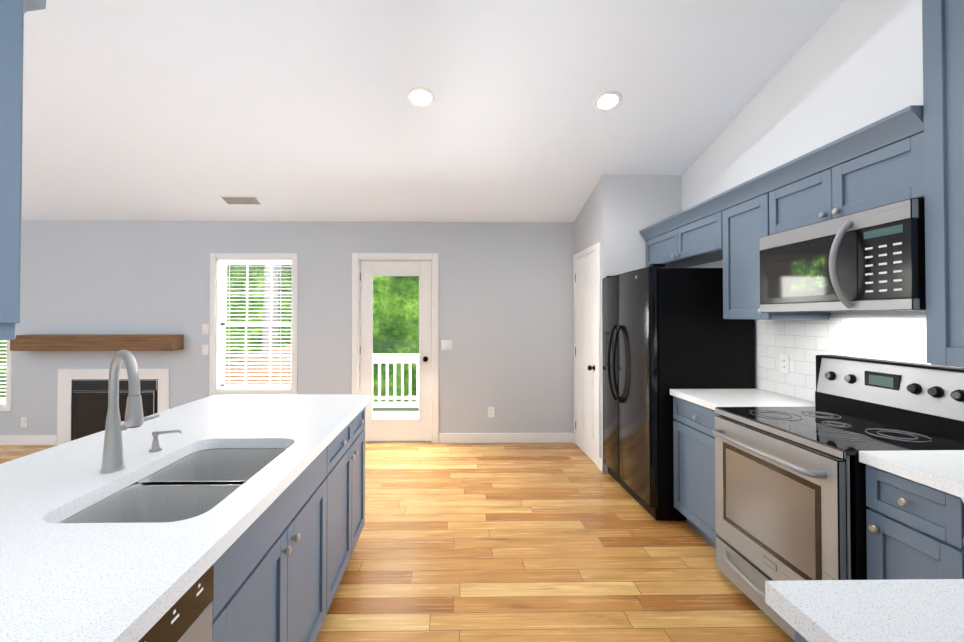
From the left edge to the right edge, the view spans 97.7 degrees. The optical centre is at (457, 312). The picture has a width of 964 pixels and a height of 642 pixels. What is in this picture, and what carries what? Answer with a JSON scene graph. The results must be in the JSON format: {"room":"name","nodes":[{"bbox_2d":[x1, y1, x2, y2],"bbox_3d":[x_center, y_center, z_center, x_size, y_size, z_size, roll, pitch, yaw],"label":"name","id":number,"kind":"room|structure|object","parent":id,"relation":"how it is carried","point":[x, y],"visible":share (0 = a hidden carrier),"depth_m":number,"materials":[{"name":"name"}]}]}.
{"room":"kitchen","nodes":[
{"label":"kitchen","id":0,"kind":"room"},
{"bbox_2d":[0,220,573,434],"bbox_3d":[-2.484,0.209,4.753,9.050,2.497,0.150,0,-1,-1],"label":"wall","id":1,"kind":"structure","parent":0,"point":[506,318],"depth_m":4.70,"materials":[{"name":"grey paint"}]},
{"bbox_2d":[0,340,12,410],"bbox_3d":[-5.384,0.211,4.701,0.966,1.746,0.168,0,-1,-1],"label":"window","id":2,"kind":"structure","parent":1,"relation":"in","point":[7,406],"depth_m":4.62,"materials":[{"name":"white"}]},
{"bbox_2d":[0,341,6,403],"bbox_3d":[-5.383,0.210,4.679,0.820,1.600,0.051,0,-1,-1],"label":"window blind","id":3,"kind":"object","parent":2,"relation":"attached to","point":[2,402],"depth_m":4.67,"materials":[{"name":"white"}]},
{"bbox_2d":[21,417,27,427],"bbox_3d":[-4.768,1.206,4.628,0.072,0.115,0.008,0,-1,-1],"label":"electrical outlet plate","id":4,"kind":"object","parent":1,"relation":"attached to","point":[24,422],"visible":1,"depth_m":4.63,"materials":[{"name":"white plastic"}]},
{"bbox_2d":[10,334,183,350],"bbox_3d":[-3.883,0.323,4.555,1.698,0.166,0.199,0,-1,-1],"label":"mantel shelf","id":5,"kind":"object","parent":1,"relation":"attached to","point":[108,342],"visible":0.92,"depth_m":4.46,"materials":[{"name":"brown wood"}]},
{"bbox_2d":[57,369,168,444],"bbox_3d":[-3.791,1.038,4.630,1.203,0.836,0.034,0,-1,-1],"label":"fireplace","id":6,"kind":"object","parent":1,"relation":"attached to","point":[82,402],"visible":0.52,"depth_m":4.62,"materials":[{"name":"white"}]},
{"bbox_2d":[202,345,208,354],"bbox_3d":[-2.798,0.411,4.666,0.072,0.115,0.008,0,-1,-1],"label":"light switch","id":7,"kind":"object","parent":1,"relation":"attached to","point":[205,349],"visible":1,"depth_m":4.66,"materials":[{"name":"white plastic"}]},
{"bbox_2d":[202,324,208,334],"bbox_3d":[-2.798,0.186,4.668,0.072,0.115,0.008,0,-1,-1],"label":"light switch","id":8,"kind":"object","parent":1,"relation":"attached to","point":[205,329],"visible":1,"depth_m":4.67,"materials":[{"name":"white plastic"}]},
{"bbox_2d":[209,253,297,395],"bbox_3d":[-2.264,0.132,4.748,0.966,1.586,0.168,0,-1,-1],"label":"window","id":9,"kind":"structure","parent":1,"relation":"in","point":[217,269],"depth_m":4.68,"materials":[{"name":"white"}]},
{"bbox_2d":[218,260,291,388],"bbox_3d":[-2.264,0.131,4.726,0.820,1.440,0.051,0,-1,-1],"label":"window blind","id":10,"kind":"object","parent":9,"relation":"attached to","point":[229,262],"visible":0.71,"depth_m":4.71,"materials":[{"name":"white plastic"}]},
{"bbox_2d":[0,433,573,444],"bbox_3d":[-2.849,1.401,4.651,8.318,0.110,0.014,0,-1,-1],"label":"baseboard","id":11,"kind":"structure","parent":1,"relation":"attached to","point":[443,438],"depth_m":4.69,"materials":[{"name":"white wood"}]},
{"bbox_2d":[352,253,438,443],"bbox_3d":[-0.694,0.398,4.768,0.966,2.128,0.168,0,-1,-1],"label":"door frame","id":12,"kind":"structure","parent":1,"relation":"attached to","point":[357,258],"depth_m":4.69,"materials":[{"name":"white painted wood"}]},
{"bbox_2d":[360,261,431,440],"bbox_3d":[-0.700,0.430,4.718,0.812,2.026,0.114,0,-1,-1],"label":"patio door","id":13,"kind":"structure","parent":1,"relation":"in","point":[402,429],"depth_m":4.73,"materials":[{"name":"white wood"}]},
{"bbox_2d":[441,340,451,349],"bbox_3d":[-0.123,0.362,4.706,0.118,0.115,0.008,0,-1,-1],"label":"light switch","id":14,"kind":"object","parent":1,"relation":"attached to","point":[446,344],"visible":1,"depth_m":4.70,"materials":[{"name":"white plastic"}]},
{"bbox_2d":[488,407,493,416],"bbox_3d":[0.377,1.112,4.705,0.072,0.115,0.008,0,-1,-1],"label":"electrical outlet plate","id":15,"kind":"object","parent":1,"relation":"attached to","point":[490,411],"visible":1,"depth_m":4.70,"materials":[{"name":"white plastic"}]},
{"bbox_2d":[0,443,794,641],"bbox_3d":[-2.436,1.479,1.448,9.350,0.120,6.730,0,-1,-1],"label":"floor","id":16,"kind":"structure","parent":0,"point":[514,542],"depth_m":2.42,"materials":[{"name":"brown wood"}]},
{"bbox_2d":[132,398,370,641],"bbox_3d":[-0.845,0.974,0.887,0.634,0.875,3.510,0,-1,-1],"label":"kitchen island","id":17,"kind":"object","parent":16,"relation":"on","point":[279,579],"depth_m":1.39,"materials":[{"name":"blue wood"}]},
{"bbox_2d":[138,564,213,641],"bbox_3d":[-0.595,0.966,0.640,0.107,0.848,0.603,0,-1,-1],"label":"dishwasher","id":18,"kind":"object","parent":17,"relation":"in","point":[190,619],"depth_m":0.86,"materials":[{"name":"silver metal"}]},
{"bbox_2d":[0,394,370,641],"bbox_3d":[-1.017,0.517,0.890,0.990,0.040,3.550,0,-1,-1],"label":"island countertop","id":19,"kind":"structure","parent":17,"relation":"on","point":[60,581],"depth_m":0.99,"materials":[{"name":"white stone"}]},
{"bbox_2d":[92,350,183,473],"bbox_3d":[-1.029,0.309,1.383,0.212,0.387,0.361,0,-1,-1],"label":"faucet","id":20,"kind":"object","parent":19,"relation":"on","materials":[{"name":"silver metal"}]},
{"bbox_2d":[149,430,181,452],"bbox_3d":[-1.068,0.467,1.540,0.116,0.077,0.042,0,-1,-1],"label":"soap dispenser","id":21,"kind":"object","parent":19,"relation":"on","point":[155,448],"depth_m":1.54,"materials":[{"name":"silver metal"}]},
{"bbox_2d":[52,442,291,521],"bbox_3d":[-0.829,0.639,1.346,0.448,0.218,0.748,0,-1,-1],"label":"sink","id":22,"kind":"object","parent":19,"relation":"in","point":[180,489],"depth_m":1.33,"materials":[{"name":"grey metal"}]},
{"bbox_2d":[574,175,681,458],"bbox_3d":[1.683,0.089,4.285,0.730,2.724,0.910,0,-1,-1],"label":"wall bump-out","id":23,"kind":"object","parent":16,"relation":"on","point":[616,214],"visible":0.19,"depth_m":3.84,"materials":[{"name":"grey paint"}]},
{"bbox_2d":[575,251,596,464],"bbox_3d":[1.279,0.428,4.300,0.072,2.024,0.682,0,-1,-1],"label":"closet door","id":24,"kind":"structure","parent":23,"relation":"attached to","point":[586,373],"depth_m":4.26,"materials":[{"name":"white wood"}]},
{"bbox_2d":[573,242,600,467],"bbox_3d":[1.310,0.402,4.296,0.016,2.100,0.800,0,-1,-1],"label":"door frame","id":25,"kind":"structure","parent":23,"relation":"attached to","point":[593,248],"depth_m":3.93,"materials":[{"name":"white wood"}]},
{"bbox_2d":[599,458,607,472],"bbox_3d":[1.676,1.396,4.256,0.744,0.110,0.910,0,-1,-1],"label":"baseboard","id":26,"kind":"structure","parent":23,"relation":"attached to","point":[603,467],"depth_m":3.80,"materials":[{"name":"white"}]},
{"bbox_2d":[602,264,754,519],"bbox_3d":[1.645,0.546,3.344,0.804,1.760,0.904,0,-1,-1],"label":"refrigerator","id":27,"kind":"object","parent":16,"relation":"on","point":[665,331],"visible":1,"depth_m":2.90,"materials":[{"name":"black metal"}]},
{"bbox_2d":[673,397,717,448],"bbox_3d":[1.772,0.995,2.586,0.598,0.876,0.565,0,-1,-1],"label":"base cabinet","id":28,"kind":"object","parent":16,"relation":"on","point":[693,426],"depth_m":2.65,"materials":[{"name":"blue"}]},
{"bbox_2d":[670,389,814,412],"bbox_3d":[1.757,0.537,2.593,0.608,0.040,0.569,0,-1,-1],"label":"countertop","id":29,"kind":"structure","parent":28,"relation":"on","point":[708,398],"depth_m":2.54,"materials":[{"name":"white stone"}]},
{"bbox_2d":[795,633,805,641],"bbox_3d":[1.347,0.970,0.467,1.510,0.876,0.546,0,-1,-1],"label":"base cabinet","id":30,"kind":"object","parent":16,"relation":"on","point":[797,639],"depth_m":0.73,"materials":[{"name":"blue"}]},
{"bbox_2d":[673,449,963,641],"bbox_3d":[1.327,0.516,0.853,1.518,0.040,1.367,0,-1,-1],"label":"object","id":31,"kind":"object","parent":30,"relation":"on","point":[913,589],"depth_m":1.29,"materials":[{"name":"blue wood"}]},
{"bbox_2d":[712,355,963,640],"bbox_3d":[1.699,0.808,1.922,0.727,1.162,0.756,0,-1,-1],"label":"range","id":32,"kind":"object","parent":16,"relation":"on","point":[790,493],"visible":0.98,"depth_m":1.84,"materials":[{"name":"silver metal"}]},
{"bbox_2d":[22,0,844,221],"bbox_3d":[-2.436,-1.937,1.488,9.350,1.832,6.730,0,-1,-1],"label":"ceiling","id":33,"kind":"structure","parent":0,"point":[193,110],"depth_m":2.95,"materials":[{"name":"white paint"}]},
{"bbox_2d":[218,196,263,204],"bbox_3d":[-2.182,-1.135,4.246,0.380,0.048,0.165,0,-1,-1],"label":"ceiling vent","id":34,"kind":"object","parent":33,"relation":"in","point":[241,200],"visible":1,"depth_m":4.24,"materials":[{"name":"white metal"}]},
{"bbox_2d":[407,87,434,106],"bbox_3d":[-0.252,-1.492,2.920,0.190,0.050,0.184,0,-1,-1],"label":"recessed light","id":35,"kind":"object","parent":33,"relation":"in","point":[420,96],"visible":1,"depth_m":2.91,"materials":[{"name":"white"}]},
{"bbox_2d":[594,91,621,110],"bbox_3d":[1.058,-1.486,2.959,0.190,0.050,0.184,0,-1,-1],"label":"recessed light","id":36,"kind":"object","parent":33,"relation":"in","point":[607,100],"visible":1,"depth_m":2.95,"materials":[{"name":"white plastic"}]},
{"bbox_2d":[682,0,925,399],"bbox_3d":[2.164,-0.651,1.540,0.150,4.142,6.730,0,-1,-1],"label":"wall","id":37,"kind":"structure","parent":0,"point":[849,67],"depth_m":2.36,"materials":[{"name":"grey paint"}]},
{"bbox_2d":[644,225,695,267],"bbox_3d":[1.883,-0.547,3.525,0.349,0.280,0.591,0,-1,-1],"label":"upper cabinet","id":38,"kind":"object","parent":37,"relation":"attached to","point":[658,244],"depth_m":3.59,"materials":[{"name":"blue wood"}]},
{"bbox_2d":[671,205,718,264],"bbox_3d":[1.891,-0.553,3.038,0.349,0.280,0.591,0,-1,-1],"label":"upper cabinet","id":39,"kind":"object","parent":37,"relation":"attached to","point":[694,239],"depth_m":3.07,"materials":[{"name":"blue wood"}]},
{"bbox_2d":[719,185,830,319],"bbox_3d":[1.898,-0.329,2.538,0.349,0.740,0.396,0,-1,-1],"label":"upper cabinet","id":40,"kind":"object","parent":37,"relation":"attached to","point":[742,219],"depth_m":2.54,"materials":[{"name":"blue wood"}]},
{"bbox_2d":[767,165,814,235],"bbox_3d":[1.904,-0.563,2.119,0.349,0.280,0.439,0,-1,-1],"label":"upper cabinet","id":41,"kind":"object","parent":37,"relation":"attached to","point":[791,198],"depth_m":2.18,"materials":[{"name":"blue wood"}]},
{"bbox_2d":[757,318,962,401],"bbox_3d":[2.083,0.262,1.536,0.010,0.485,2.705,0,-1,-1],"label":"tile backsplash","id":42,"kind":"structure","parent":37,"relation":"attached to","point":[802,344],"depth_m":2.40,"materials":[{"name":"white tile"}]},
{"bbox_2d":[780,354,788,373],"bbox_3d":[2.057,0.323,2.648,0.008,0.115,0.072,0,-1,-1],"label":"outlet","id":43,"kind":"object","parent":42,"relation":"attached to","point":[784,363],"visible":1,"depth_m":2.64,"materials":[{"name":"white plastic"}]},
{"bbox_2d":[815,117,923,222],"bbox_3d":[1.909,-0.567,1.783,0.349,0.280,0.440,0,-1,-1],"label":"upper cabinet","id":44,"kind":"object","parent":37,"relation":"attached to","point":[879,163],"depth_m":1.76,"materials":[{"name":"blue wood"}]},
{"bbox_2d":[760,198,925,312],"bbox_3d":[1.834,-0.213,1.945,0.493,0.415,0.770,0,-1,-1],"label":"microwave","id":45,"kind":"object","parent":44,"relation":"attached to","point":[871,260],"visible":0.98,"depth_m":1.79,"materials":[{"name":"silver metal"}]},
{"bbox_2d":[922,0,963,367],"bbox_3d":[1.908,-0.609,1.205,0.368,1.590,0.703,0,-1,-1],"label":"upper cabinet","id":46,"kind":"object","parent":37,"relation":"attached to","point":[943,62],"visible":1,"depth_m":1.47,"materials":[{"name":"blue wood"}]},
{"label":"outside","id":47,"kind":"structure","parent":0,"visible":0},
{"bbox_2d":[373,411,418,418],"bbox_3d":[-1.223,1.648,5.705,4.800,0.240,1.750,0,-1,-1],"label":"deck","id":48,"kind":"object","parent":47,"point":[404,415],"depth_m":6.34,"materials":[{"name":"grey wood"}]},
{"bbox_2d":[373,354,418,407],"bbox_3d":[-0.239,1.075,6.501,2.832,0.915,0.090,0,-1,-1],"label":"railing","id":49,"kind":"object","parent":48,"relation":"on","point":[385,359],"depth_m":6.47,"materials":[{"name":"white wood"}]},
{"bbox_2d":[373,407,418,410],"bbox_3d":[-5.062,2.598,8.273,34.000,0.200,7.020,0,-1,-1],"label":"ground","id":50,"kind":"structure","parent":47,"point":[397,408],"depth_m":10.99,"materials":[{"name":"green plant"}]},
{"bbox_2d":[261,265,279,351],"bbox_3d":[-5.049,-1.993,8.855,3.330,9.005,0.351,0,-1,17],"label":"trunk","id":51,"kind":"object","parent":50,"relation":"on","point":[275,289],"depth_m":8.32,"materials":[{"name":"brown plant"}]},
{"bbox_3d":[-1.652,-1.787,1.180,0.672,1.314,0.672,0,-1,-1],"label":"ceiling soffit","id":52,"kind":"structure","parent":0,"visible":0},
{"bbox_2d":[0,0,45,339],"bbox_3d":[-1.613,-0.524,1.166,0.385,1.210,0.675,-1,-1,44],"label":"upper cabinet","id":53,"kind":"object","parent":52,"relation":"attached to","point":[12,12],"visible":1,"depth_m":1.24,"materials":[{"name":"blue wood"}]},
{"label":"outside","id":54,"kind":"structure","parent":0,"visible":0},
{"bbox_2d":[0,265,418,401],"bbox_3d":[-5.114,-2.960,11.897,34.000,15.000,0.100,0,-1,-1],"label":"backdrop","id":55,"kind":"structure","parent":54,"point":[378,323],"depth_m":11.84,"materials":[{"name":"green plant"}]},
{"bbox_2d":[225,346,290,383],"bbox_3d":[-3.654,1.143,7.335,4.012,1.688,0.090,0,-1,-1],"label":"fence","id":56,"kind":"object","parent":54,"point":[256,365],"depth_m":7.32,"materials":[{"name":"brown wood"}]}
]}

